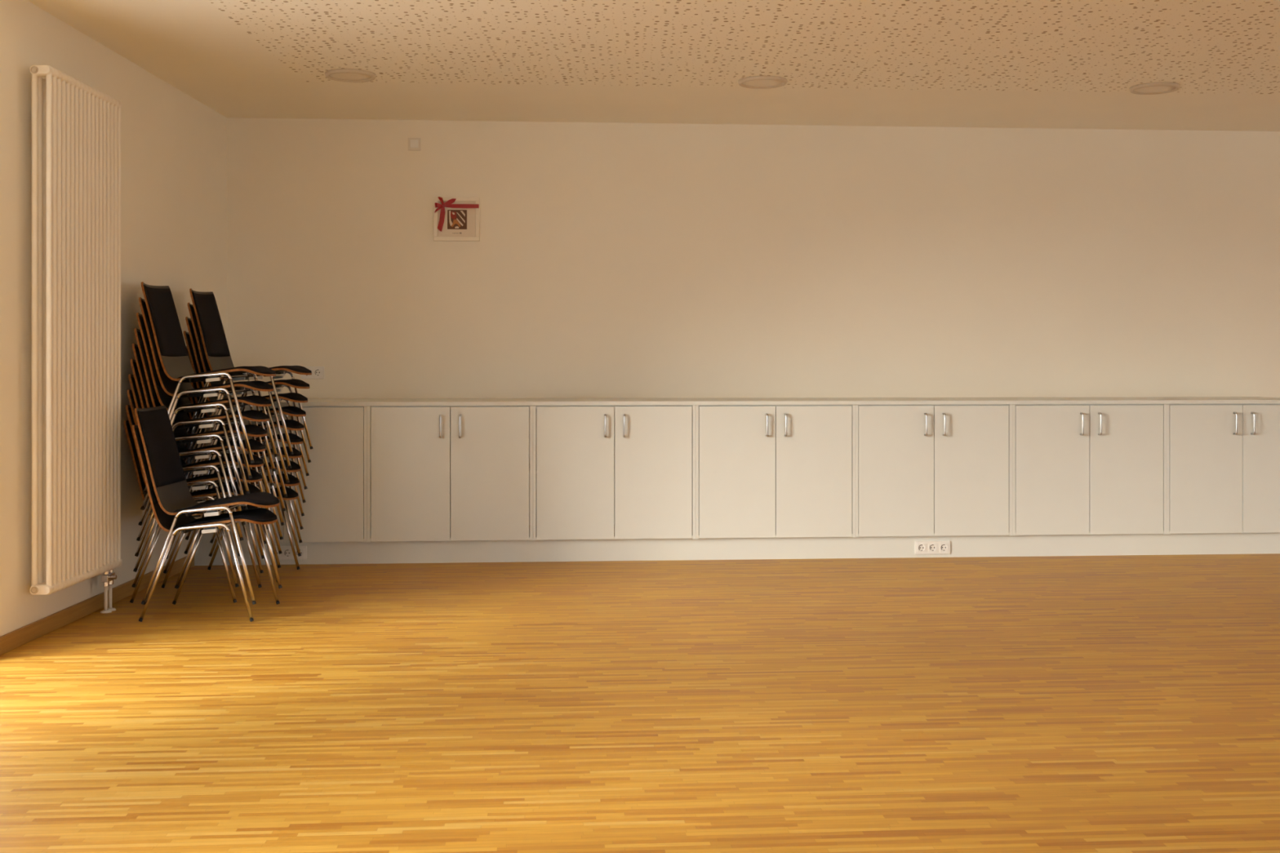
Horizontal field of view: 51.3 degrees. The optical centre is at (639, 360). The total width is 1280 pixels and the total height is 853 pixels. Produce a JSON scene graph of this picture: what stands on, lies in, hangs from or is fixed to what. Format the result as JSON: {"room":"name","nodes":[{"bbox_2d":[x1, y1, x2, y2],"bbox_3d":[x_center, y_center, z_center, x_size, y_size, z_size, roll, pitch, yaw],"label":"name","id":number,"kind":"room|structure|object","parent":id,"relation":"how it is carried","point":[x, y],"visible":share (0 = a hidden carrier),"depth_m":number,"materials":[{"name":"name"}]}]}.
{"room":"community hall","nodes":[
{"label":"community hall","id":0,"kind":"room"},
{"bbox_2d":[0,0,226,636],"bbox_3d":[-2.830,-0.173,2.525,0.300,2.806,12.249,0,0,0],"label":"wall","id":1,"kind":"structure","parent":0,"point":[174,144],"depth_m":6.91,"materials":[{"name":"paint"}]},
{"bbox_2d":[29,64,122,613],"bbox_3d":[-2.611,-0.024,6.164,0.138,2.507,0.850,0,0,0],"label":"radiator","id":2,"kind":"object","parent":1,"relation":"attached to","point":[76,126],"visible":1,"depth_m":6.03,"materials":[{"name":"metal"}]},
{"bbox_2d":[0,555,194,655],"bbox_3d":[-2.672,1.193,6.701,0.015,0.074,2.552,0,0,0],"label":"baseboard","id":3,"kind":"structure","parent":1,"relation":"attached to","point":[11,641],"depth_m":6.25,"materials":[{"name":"brown wood"}]},
{"bbox_2d":[0,553,1279,852],"bbox_3d":[4.160,1.290,3.029,14.280,0.120,13.858,0,0,0],"label":"floor","id":4,"kind":"structure","parent":0,"point":[1117,704],"depth_m":4.68,"materials":[{"name":"wood parquet"}]},
{"bbox_2d":[124,420,262,603],"bbox_3d":[-2.333,0.767,6.982,0.657,0.925,0.461,0,0,0],"label":"chair","id":5,"kind":"object","parent":4,"relation":"on","point":[126,425],"visible":0.16,"depth_m":6.78,"materials":[{"name":"silver metal"}]},
{"bbox_2d":[126,422,145,490],"bbox_3d":[-2.584,0.502,6.982,0.126,0.367,0.392,0,0,0],"label":"cushion","id":6,"kind":"object","parent":5,"relation":"on","point":[129,434],"depth_m":6.79,"materials":[{"name":"black fabric"}]},
{"bbox_2d":[125,404,263,587],"bbox_3d":[-2.323,0.689,6.982,0.657,0.925,0.461,0,0,0],"label":"chair","id":7,"kind":"object","parent":5,"relation":"on","point":[207,494],"visible":0.41,"depth_m":6.79,"materials":[{"name":"silver metal"}]},
{"bbox_2d":[128,407,135,425],"bbox_3d":[-2.574,0.424,6.982,0.126,0.367,0.392,0,0,0],"label":"cushion","id":8,"kind":"object","parent":7,"relation":"on","point":[131,419],"depth_m":6.80,"materials":[{"name":"black fabric"}]},
{"bbox_2d":[127,389,264,572],"bbox_3d":[-2.315,0.610,6.982,0.657,0.925,0.461,0,0,0],"label":"chair","id":9,"kind":"object","parent":7,"relation":"on","point":[197,482],"visible":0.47,"depth_m":6.79,"materials":[{"name":"black fabric"}]},
{"bbox_2d":[129,391,136,409],"bbox_3d":[-2.567,0.345,6.982,0.126,0.367,0.392,0,0,0],"label":"cushion","id":10,"kind":"object","parent":9,"relation":"on","point":[132,404],"depth_m":6.80,"materials":[{"name":"black fabric"}]},
{"bbox_2d":[128,373,266,556],"bbox_3d":[-2.308,0.532,6.982,0.657,0.925,0.461,0,0,0],"label":"chair","id":11,"kind":"object","parent":9,"relation":"on","point":[198,468],"visible":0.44,"depth_m":6.78,"materials":[{"name":"black fabric"}]},
{"bbox_2d":[131,377,142,408],"bbox_3d":[-2.559,0.267,6.982,0.126,0.367,0.392,0,0,0],"label":"cushion","id":12,"kind":"object","parent":11,"relation":"on","point":[134,389],"depth_m":6.79,"materials":[{"name":"black fabric"}]},
{"bbox_2d":[130,359,267,541],"bbox_3d":[-2.299,0.453,6.982,0.657,0.925,0.461,0,0,0],"label":"chair","id":13,"kind":"object","parent":11,"relation":"on","point":[255,446],"visible":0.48,"depth_m":6.78,"materials":[{"name":"black fabric"}]},
{"bbox_2d":[133,361,147,408],"bbox_3d":[-2.550,0.188,6.982,0.126,0.367,0.392,0,0,0],"label":"cushion","id":14,"kind":"object","parent":13,"relation":"on","point":[137,379],"depth_m":6.79,"materials":[{"name":"black fabric"}]},
{"bbox_2d":[132,343,268,525],"bbox_3d":[-2.290,0.375,6.982,0.657,0.925,0.461,0,0,0],"label":"chair","id":15,"kind":"object","parent":13,"relation":"on","point":[181,435],"visible":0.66,"depth_m":6.79,"materials":[{"name":"black fabric"}]},
{"bbox_2d":[134,346,153,407],"bbox_3d":[-2.541,0.110,6.982,0.126,0.367,0.392,0,0,0],"label":"cushion","id":16,"kind":"object","parent":15,"relation":"on","point":[137,355],"depth_m":6.79,"materials":[{"name":"black fabric"}]},
{"bbox_2d":[134,328,270,510],"bbox_3d":[-2.279,0.296,6.982,0.657,0.925,0.461,0,0,0],"label":"chair","id":17,"kind":"object","parent":15,"relation":"on","point":[183,420],"visible":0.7,"depth_m":6.79,"materials":[{"name":"black fabric"}]},
{"bbox_2d":[137,330,159,401],"bbox_3d":[-2.530,0.031,6.982,0.126,0.367,0.392,0,0,0],"label":"cushion","id":18,"kind":"object","parent":17,"relation":"on","point":[153,396],"depth_m":6.79,"materials":[{"name":"black fabric"}]},
{"bbox_2d":[136,312,274,494],"bbox_3d":[-2.268,0.218,6.982,0.657,0.925,0.461,0,0,0],"label":"chair","id":19,"kind":"object","parent":17,"relation":"on","point":[184,405],"visible":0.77,"depth_m":6.80,"materials":[{"name":"black fabric"}]},
{"bbox_2d":[139,315,161,386],"bbox_3d":[-2.519,-0.047,6.982,0.126,0.367,0.392,0,0,0],"label":"cushion","id":20,"kind":"object","parent":19,"relation":"on","point":[156,381],"depth_m":6.79,"materials":[{"name":"black fabric"}]},
{"bbox_2d":[138,297,275,479],"bbox_3d":[-2.256,0.139,6.982,0.657,0.925,0.461,0,0,0],"label":"chair","id":21,"kind":"object","parent":19,"relation":"on","point":[186,390],"visible":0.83,"depth_m":6.80,"materials":[{"name":"black fabric"}]},
{"bbox_2d":[141,299,164,371],"bbox_3d":[-2.507,-0.126,6.982,0.126,0.367,0.392,0,0,0],"label":"cushion","id":22,"kind":"object","parent":21,"relation":"on","point":[158,366],"depth_m":6.79,"materials":[{"name":"black fabric"}]},
{"bbox_2d":[141,281,278,463],"bbox_3d":[-2.245,0.061,6.982,0.657,0.925,0.461,0,0,0],"label":"chair","id":23,"kind":"object","parent":21,"relation":"on","point":[171,348],"visible":0.97,"depth_m":6.93,"materials":[{"name":"black fabric"}]},
{"bbox_2d":[143,284,187,356],"bbox_3d":[-2.496,-0.204,6.982,0.126,0.367,0.392,0,0,0],"label":"cushion","id":24,"kind":"object","parent":23,"relation":"on","point":[160,304],"depth_m":7.00,"materials":[{"name":"black fabric"}]},
{"bbox_2d":[177,365,275,378],"bbox_3d":[-2.138,0.067,6.982,0.436,0.076,0.398,0,0,0],"label":"seat cushion","id":25,"kind":"object","parent":23,"relation":"on","point":[237,372],"depth_m":6.84,"materials":[{"name":"black fabric"}]},
{"bbox_2d":[177,380,273,393],"bbox_3d":[-2.150,0.145,6.982,0.436,0.076,0.398,0,0,0],"label":"seat cushion","id":26,"kind":"object","parent":21,"relation":"on","point":[240,387],"depth_m":6.84,"materials":[{"name":"black fabric"}]},
{"bbox_2d":[175,395,271,408],"bbox_3d":[-2.161,0.224,6.982,0.436,0.076,0.398,0,0,0],"label":"seat cushion","id":27,"kind":"object","parent":19,"relation":"on","point":[255,400],"depth_m":6.84,"materials":[{"name":"black fabric"}]},
{"bbox_2d":[173,409,269,424],"bbox_3d":[-2.173,0.302,6.982,0.436,0.076,0.398,0,0,0],"label":"seat cushion","id":28,"kind":"object","parent":17,"relation":"on","point":[251,415],"depth_m":6.84,"materials":[{"name":"black fabric"}]},
{"bbox_2d":[174,424,266,438],"bbox_3d":[-2.183,0.381,6.982,0.436,0.076,0.398,0,0,0],"label":"seat cushion","id":29,"kind":"object","parent":15,"relation":"on","point":[252,430],"depth_m":6.85,"materials":[{"name":"black fabric"}]},
{"bbox_2d":[178,439,265,452],"bbox_3d":[-2.193,0.459,6.982,0.436,0.076,0.398,0,0,0],"label":"seat cushion","id":30,"kind":"object","parent":13,"relation":"on","point":[255,446],"depth_m":6.87,"materials":[{"name":"black fabric"}]},
{"bbox_2d":[182,453,263,467],"bbox_3d":[-2.202,0.538,6.982,0.436,0.076,0.398,0,0,0],"label":"seat cushion","id":31,"kind":"object","parent":11,"relation":"on","point":[258,461],"depth_m":6.88,"materials":[{"name":"black fabric"}]},
{"bbox_2d":[186,468,262,482],"bbox_3d":[-2.209,0.616,6.982,0.436,0.076,0.398,0,0,0],"label":"seat cushion","id":32,"kind":"object","parent":9,"relation":"on","point":[256,477],"depth_m":6.89,"materials":[{"name":"black fabric"}]},
{"bbox_2d":[190,483,261,496],"bbox_3d":[-2.216,0.695,6.982,0.436,0.076,0.398,0,0,0],"label":"seat cushion","id":33,"kind":"object","parent":7,"relation":"on","point":[252,489],"depth_m":6.93,"materials":[{"name":"black fabric"}]},
{"bbox_2d":[228,504,257,510],"bbox_3d":[-2.227,0.773,6.982,0.436,0.076,0.398,0,0,0],"label":"seat cushion","id":34,"kind":"object","parent":5,"relation":"on","point":[249,507],"depth_m":6.91,"materials":[{"name":"black fabric"}]},
{"bbox_2d":[132,424,279,622],"bbox_3d":[-2.105,0.767,6.497,0.657,0.925,0.461,0,0,0],"label":"chair","id":35,"kind":"object","parent":4,"relation":"on","point":[258,516],"visible":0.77,"depth_m":6.32,"materials":[{"name":"fabric"}]},
{"bbox_2d":[134,427,158,504],"bbox_3d":[-2.356,0.502,6.498,0.126,0.367,0.392,0,0,0],"label":"cushion","id":36,"kind":"object","parent":35,"relation":"on","point":[152,495],"depth_m":6.31,"materials":[{"name":"black fabric"}]},
{"bbox_2d":[134,405,282,604],"bbox_3d":[-2.093,0.687,6.497,0.657,0.925,0.461,0,0,0],"label":"chair","id":37,"kind":"object","parent":35,"relation":"on","point":[174,497],"visible":1,"depth_m":6.46,"materials":[{"name":"black fabric"}]},
{"bbox_2d":[137,408,185,487],"bbox_3d":[-2.344,0.422,6.498,0.126,0.367,0.392,0,0,0],"label":"cushion","id":38,"kind":"object","parent":37,"relation":"on","point":[156,431],"depth_m":6.51,"materials":[{"name":"black fabric"}]},
{"bbox_2d":[173,492,279,512],"bbox_3d":[-1.987,0.693,6.496,0.436,0.076,0.398,0,0,0],"label":"seat cushion","id":39,"kind":"object","parent":37,"relation":"on","point":[259,500],"depth_m":6.39,"materials":[{"name":"black fabric"}]},
{"bbox_2d":[173,507,276,528],"bbox_3d":[-1.999,0.773,6.496,0.436,0.076,0.398,0,0,0],"label":"seat cushion","id":40,"kind":"object","parent":35,"relation":"on","point":[258,516],"depth_m":6.41,"materials":[{"name":"black fabric"}]},
{"bbox_2d":[183,459,299,582],"bbox_3d":[-2.285,0.767,7.605,0.657,0.925,0.461,0,0,0],"label":"chair","id":41,"kind":"object","parent":4,"relation":"on","point":[291,494],"visible":0.2,"depth_m":7.82,"materials":[{"name":"silver metal"}]},
{"bbox_2d":[185,427,301,568],"bbox_3d":[-2.277,0.689,7.605,0.657,0.925,0.461,0,0,0],"label":"chair","id":42,"kind":"object","parent":41,"relation":"on","point":[294,481],"visible":0.27,"depth_m":7.62,"materials":[{"name":"silver metal"}]},
{"bbox_2d":[183,413,302,554],"bbox_3d":[-2.271,0.610,7.605,0.657,0.925,0.461,0,0,0],"label":"chair","id":43,"kind":"object","parent":42,"relation":"on","point":[295,467],"visible":0.26,"depth_m":7.52,"materials":[{"name":"black fabric"}]},
{"bbox_2d":[185,397,303,540],"bbox_3d":[-2.265,0.532,7.605,0.657,0.925,0.461,0,0,0],"label":"chair","id":44,"kind":"object","parent":43,"relation":"on","point":[297,454],"visible":0.21,"depth_m":7.50,"materials":[{"name":"black fabric"}]},
{"bbox_2d":[189,382,304,525],"bbox_3d":[-2.258,0.453,7.605,0.657,0.925,0.461,0,0,0],"label":"chair","id":45,"kind":"object","parent":44,"relation":"on","point":[294,439],"visible":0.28,"depth_m":7.51,"materials":[{"name":"silver metal"}]},
{"bbox_2d":[186,346,306,511],"bbox_3d":[-2.251,0.375,7.605,0.657,0.925,0.461,0,0,0],"label":"chair","id":46,"kind":"object","parent":45,"relation":"on","point":[291,424],"visible":0.27,"depth_m":7.46,"materials":[{"name":"black fabric"}]},
{"bbox_2d":[186,348,199,401],"bbox_3d":[-2.502,0.110,7.605,0.126,0.367,0.392,0,0,0],"label":"cushion","id":47,"kind":"object","parent":46,"relation":"on","point":[193,384],"depth_m":7.41,"materials":[{"name":"black fabric"}]},
{"bbox_2d":[183,330,307,497],"bbox_3d":[-2.241,0.296,7.605,0.657,0.925,0.461,0,0,0],"label":"chair","id":48,"kind":"object","parent":46,"relation":"on","point":[291,411],"visible":0.34,"depth_m":7.43,"materials":[{"name":"black fabric"}]},
{"bbox_2d":[186,333,202,387],"bbox_3d":[-2.492,0.031,7.605,0.126,0.367,0.392,0,0,0],"label":"cushion","id":49,"kind":"object","parent":48,"relation":"on","point":[188,344],"depth_m":7.42,"materials":[{"name":"black fabric"}]},
{"bbox_2d":[185,316,309,483],"bbox_3d":[-2.230,0.218,7.605,0.657,0.925,0.461,0,0,0],"label":"chair","id":50,"kind":"object","parent":48,"relation":"on","point":[292,397],"visible":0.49,"depth_m":7.42,"materials":[{"name":"black fabric"}]},
{"bbox_2d":[187,319,205,384],"bbox_3d":[-2.482,-0.047,7.605,0.126,0.367,0.392,0,0,0],"label":"cushion","id":51,"kind":"object","parent":50,"relation":"on","point":[190,329],"depth_m":7.42,"materials":[{"name":"black fabric"}]},
{"bbox_2d":[187,302,311,469],"bbox_3d":[-2.219,0.139,7.605,0.657,0.925,0.461,0,0,0],"label":"chair","id":52,"kind":"object","parent":50,"relation":"on","point":[295,383],"visible":0.48,"depth_m":7.42,"materials":[{"name":"black fabric"}]},
{"bbox_2d":[190,305,210,370],"bbox_3d":[-2.470,-0.126,7.605,0.126,0.367,0.392,0,0,0],"label":"cushion","id":53,"kind":"object","parent":52,"relation":"on","point":[205,364],"depth_m":7.42,"materials":[{"name":"black fabric"}]},
{"bbox_2d":[189,288,313,454],"bbox_3d":[-2.208,0.061,7.605,0.657,0.925,0.461,0,0,0],"label":"chair","id":54,"kind":"object","parent":52,"relation":"on","point":[214,340],"visible":0.67,"depth_m":7.58,"materials":[{"name":"black fabric"}]},
{"bbox_2d":[191,290,230,356],"bbox_3d":[-2.459,-0.204,7.605,0.126,0.367,0.392,0,0,0],"label":"cushion","id":55,"kind":"object","parent":54,"relation":"on","point":[214,340],"depth_m":7.63,"materials":[{"name":"black fabric"}]},
{"bbox_2d":[268,365,311,373],"bbox_3d":[-2.102,0.067,7.605,0.436,0.076,0.398,0,0,0],"label":"seat cushion","id":56,"kind":"object","parent":54,"relation":"on","point":[280,369],"depth_m":7.48,"materials":[{"name":"black fabric"}]},
{"bbox_2d":[266,378,309,386],"bbox_3d":[-2.113,0.145,7.605,0.436,0.076,0.398,0,0,0],"label":"seat cushion","id":57,"kind":"object","parent":52,"relation":"on","point":[293,382],"depth_m":7.48,"materials":[{"name":"black fabric"}]},
{"bbox_2d":[262,392,307,400],"bbox_3d":[-2.124,0.224,7.605,0.436,0.076,0.398,0,0,0],"label":"seat cushion","id":58,"kind":"object","parent":50,"relation":"on","point":[289,396],"depth_m":7.49,"materials":[{"name":"black fabric"}]},
{"bbox_2d":[260,405,306,414],"bbox_3d":[-2.135,0.302,7.605,0.436,0.076,0.398,0,0,0],"label":"seat cushion","id":59,"kind":"object","parent":48,"relation":"on","point":[290,410],"depth_m":7.51,"materials":[{"name":"black fabric"}]},
{"bbox_2d":[257,419,304,428],"bbox_3d":[-2.145,0.381,7.605,0.436,0.076,0.398,0,0,0],"label":"seat cushion","id":60,"kind":"object","parent":46,"relation":"on","point":[290,424],"depth_m":7.53,"materials":[{"name":"black fabric"}]},
{"bbox_2d":[251,433,302,442],"bbox_3d":[-2.152,0.459,7.605,0.436,0.076,0.398,0,0,0],"label":"seat cushion","id":61,"kind":"object","parent":45,"relation":"on","point":[293,437],"depth_m":7.54,"materials":[{"name":"black fabric"}]},
{"bbox_2d":[233,446,302,456],"bbox_3d":[-2.159,0.538,7.605,0.436,0.076,0.398,0,0,0],"label":"seat cushion","id":62,"kind":"object","parent":44,"relation":"on","point":[296,453],"depth_m":7.54,"materials":[{"name":"black fabric"}]},
{"bbox_2d":[226,460,300,471],"bbox_3d":[-2.165,0.616,7.605,0.436,0.076,0.398,0,0,0],"label":"seat cushion","id":63,"kind":"object","parent":43,"relation":"on","point":[295,467],"depth_m":7.55,"materials":[{"name":"black fabric"}]},
{"bbox_2d":[217,473,299,487],"bbox_3d":[-2.171,0.695,7.605,0.436,0.076,0.398,0,0,0],"label":"seat cushion","id":64,"kind":"object","parent":42,"relation":"on","point":[294,481],"depth_m":7.55,"materials":[{"name":"black fabric"}]},
{"bbox_2d":[231,487,297,497],"bbox_3d":[-2.179,0.773,7.605,0.436,0.076,0.398,0,0,0],"label":"seat cushion","id":65,"kind":"object","parent":41,"relation":"on","point":[291,493],"depth_m":7.59,"materials":[{"name":"black fabric"}]},
{"bbox_2d":[199,405,367,543],"bbox_3d":[-2.158,0.684,8.268,0.993,0.820,0.638,0,0,-4],"label":"base cabinet","id":66,"kind":"object","parent":4,"relation":"on","point":[335,508],"visible":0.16,"depth_m":8.01,"materials":[{"name":"white laminate"}]},
{"bbox_2d":[270,396,1279,406],"bbox_3d":[0.787,0.262,8.552,7.003,0.025,0.703,0,0,-4],"label":"countertop","id":67,"kind":"structure","parent":66,"relation":"on","point":[1087,400],"depth_m":8.33,"materials":[{"name":"white laminate"}]},
{"bbox_2d":[367,405,533,542],"bbox_3d":[-1.167,0.684,8.341,0.993,0.820,0.638,0,0,-4],"label":"base cabinet","id":68,"kind":"object","parent":4,"relation":"on","point":[435,473],"visible":0.98,"depth_m":8.06,"materials":[{"name":"white laminate"}]},
{"bbox_2d":[533,404,695,540],"bbox_3d":[-0.176,0.684,8.414,0.993,0.820,0.638,0,0,-4],"label":"base cabinet","id":69,"kind":"object","parent":4,"relation":"on","point":[600,472],"visible":0.98,"depth_m":8.13,"materials":[{"name":"white laminate"}]},
{"bbox_2d":[194,533,1279,565],"bbox_3d":[0.811,1.162,8.259,7.000,0.136,0.022,0,0,-4],"label":"plinth","id":70,"kind":"object","parent":4,"relation":"on","point":[962,546],"visible":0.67,"depth_m":8.24,"materials":[{"name":"white laminate"}]},
{"bbox_2d":[268,546,306,559],"bbox_3d":[-2.120,1.158,8.028,0.222,0.081,0.012,0,0,-4],"label":"power socket","id":71,"kind":"object","parent":70,"relation":"attached to","point":[287,554],"visible":0.67,"depth_m":8.02,"materials":[{"name":"white plastic"}]},
{"bbox_2d":[915,541,950,554],"bbox_3d":[1.824,1.167,8.318,0.218,0.079,0.012,0,0,-4],"label":"power socket","id":72,"kind":"object","parent":70,"relation":"attached to","point":[921,547],"visible":1,"depth_m":8.31,"materials":[{"name":"white plastic"}]},
{"bbox_2d":[695,404,855,538],"bbox_3d":[0.815,0.684,8.487,0.993,0.820,0.638,0,0,-4],"label":"base cabinet","id":73,"kind":"object","parent":4,"relation":"on","point":[762,471],"visible":0.94,"depth_m":8.21,"materials":[{"name":"white laminate"}]},
{"bbox_2d":[855,404,1012,537],"bbox_3d":[1.806,0.684,8.560,0.993,0.820,0.638,0,0,-4],"label":"base cabinet","id":74,"kind":"object","parent":4,"relation":"on","point":[922,470],"visible":0.93,"depth_m":8.28,"materials":[{"name":"white laminate"}]},
{"bbox_2d":[1011,404,1166,536],"bbox_3d":[2.798,0.684,8.633,0.993,0.820,0.638,0,0,-4],"label":"base cabinet","id":75,"kind":"object","parent":4,"relation":"on","point":[1077,468],"visible":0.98,"depth_m":8.35,"materials":[{"name":"white laminate"}]},
{"bbox_2d":[1166,404,1279,534],"bbox_3d":[3.789,0.684,8.706,0.993,0.820,0.638,0,0,-4],"label":"base cabinet","id":76,"kind":"object","parent":4,"relation":"on","point":[1223,460],"visible":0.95,"depth_m":8.42,"materials":[{"name":"white laminate"}]},
{"bbox_2d":[27,0,1279,131],"bbox_3d":[4.160,-1.676,3.029,14.280,0.200,13.858,0,0,0],"label":"ceiling","id":77,"kind":"structure","parent":0,"point":[1003,64],"depth_m":6.97,"materials":[{"name":"paint"}]},
{"bbox_2d":[324,68,376,82],"bbox_3d":[-1.592,-1.566,7.335,0.274,0.020,0.274,0,0,0],"label":"recessed light","id":78,"kind":"object","parent":77,"relation":"in","point":[349,75],"visible":1,"depth_m":7.31,"materials":[{"name":"white plastic"}]},
{"bbox_2d":[329,72,371,79],"bbox_3d":[-1.592,-1.569,7.335,0.225,0.013,0.225,0,0,0],"label":"diffuser","id":79,"kind":"object","parent":78,"relation":"attached to","point":[333,76],"depth_m":7.33,"materials":[{"name":"white plastic"}]},
{"bbox_2d":[737,75,786,88],"bbox_3d":[0.690,-1.566,7.510,0.274,0.020,0.274,0,0,0],"label":"recessed light","id":80,"kind":"object","parent":77,"relation":"in","point":[753,82],"visible":1,"depth_m":7.48,"materials":[{"name":"white plastic"}]},
{"bbox_2d":[742,80,782,86],"bbox_3d":[0.690,-1.569,7.510,0.225,0.013,0.225,0,0,0],"label":"diffuser","id":81,"kind":"object","parent":80,"relation":"attached to","point":[745,82],"depth_m":7.52,"materials":[{"name":"white plastic"}]},
{"bbox_2d":[1129,81,1180,94],"bbox_3d":[2.965,-1.566,7.680,0.274,0.020,0.274,0,0,0],"label":"recessed light","id":82,"kind":"object","parent":77,"relation":"in","point":[1161,87],"visible":1,"depth_m":7.66,"materials":[{"name":"white plastic"}]},
{"bbox_2d":[1133,85,1175,93],"bbox_3d":[2.965,-1.569,7.680,0.225,0.013,0.225,0,0,0],"label":"diffuser","id":83,"kind":"object","parent":82,"relation":"attached to","point":[1137,89],"depth_m":7.68,"materials":[{"name":"white plastic"}]},
{"bbox_2d":[226,117,1279,398],"bbox_3d":[4.226,-0.173,9.309,14.400,2.806,0.301,0,0,-4],"label":"wall","id":84,"kind":"structure","parent":0,"point":[609,260],"depth_m":8.90,"materials":[{"name":"paint"}]},
{"bbox_2d":[300,366,324,378],"bbox_3d":[-2.133,0.078,8.684,0.152,0.082,0.012,0,0,-4],"label":"power socket","id":85,"kind":"object","parent":84,"relation":"attached to","point":[317,372],"visible":0.6,"depth_m":8.68,"materials":[{"name":"white plastic"}]},
{"bbox_2d":[408,137,420,150],"bbox_3d":[-1.478,-1.419,8.731,0.082,0.082,0.014,0,0,-4],"label":"wall plate","id":86,"kind":"object","parent":84,"relation":"attached to","point":[414,144],"visible":1,"depth_m":8.72,"materials":[{"name":"plastic"}]},
{"bbox_2d":[433,196,479,241],"bbox_3d":[-1.200,-0.927,8.730,0.298,0.286,0.056,0,0,-4],"label":"picture frame","id":87,"kind":"object","parent":84,"relation":"attached to","point":[455,218],"visible":1,"depth_m":8.73,"materials":[{"name":"white paper"}]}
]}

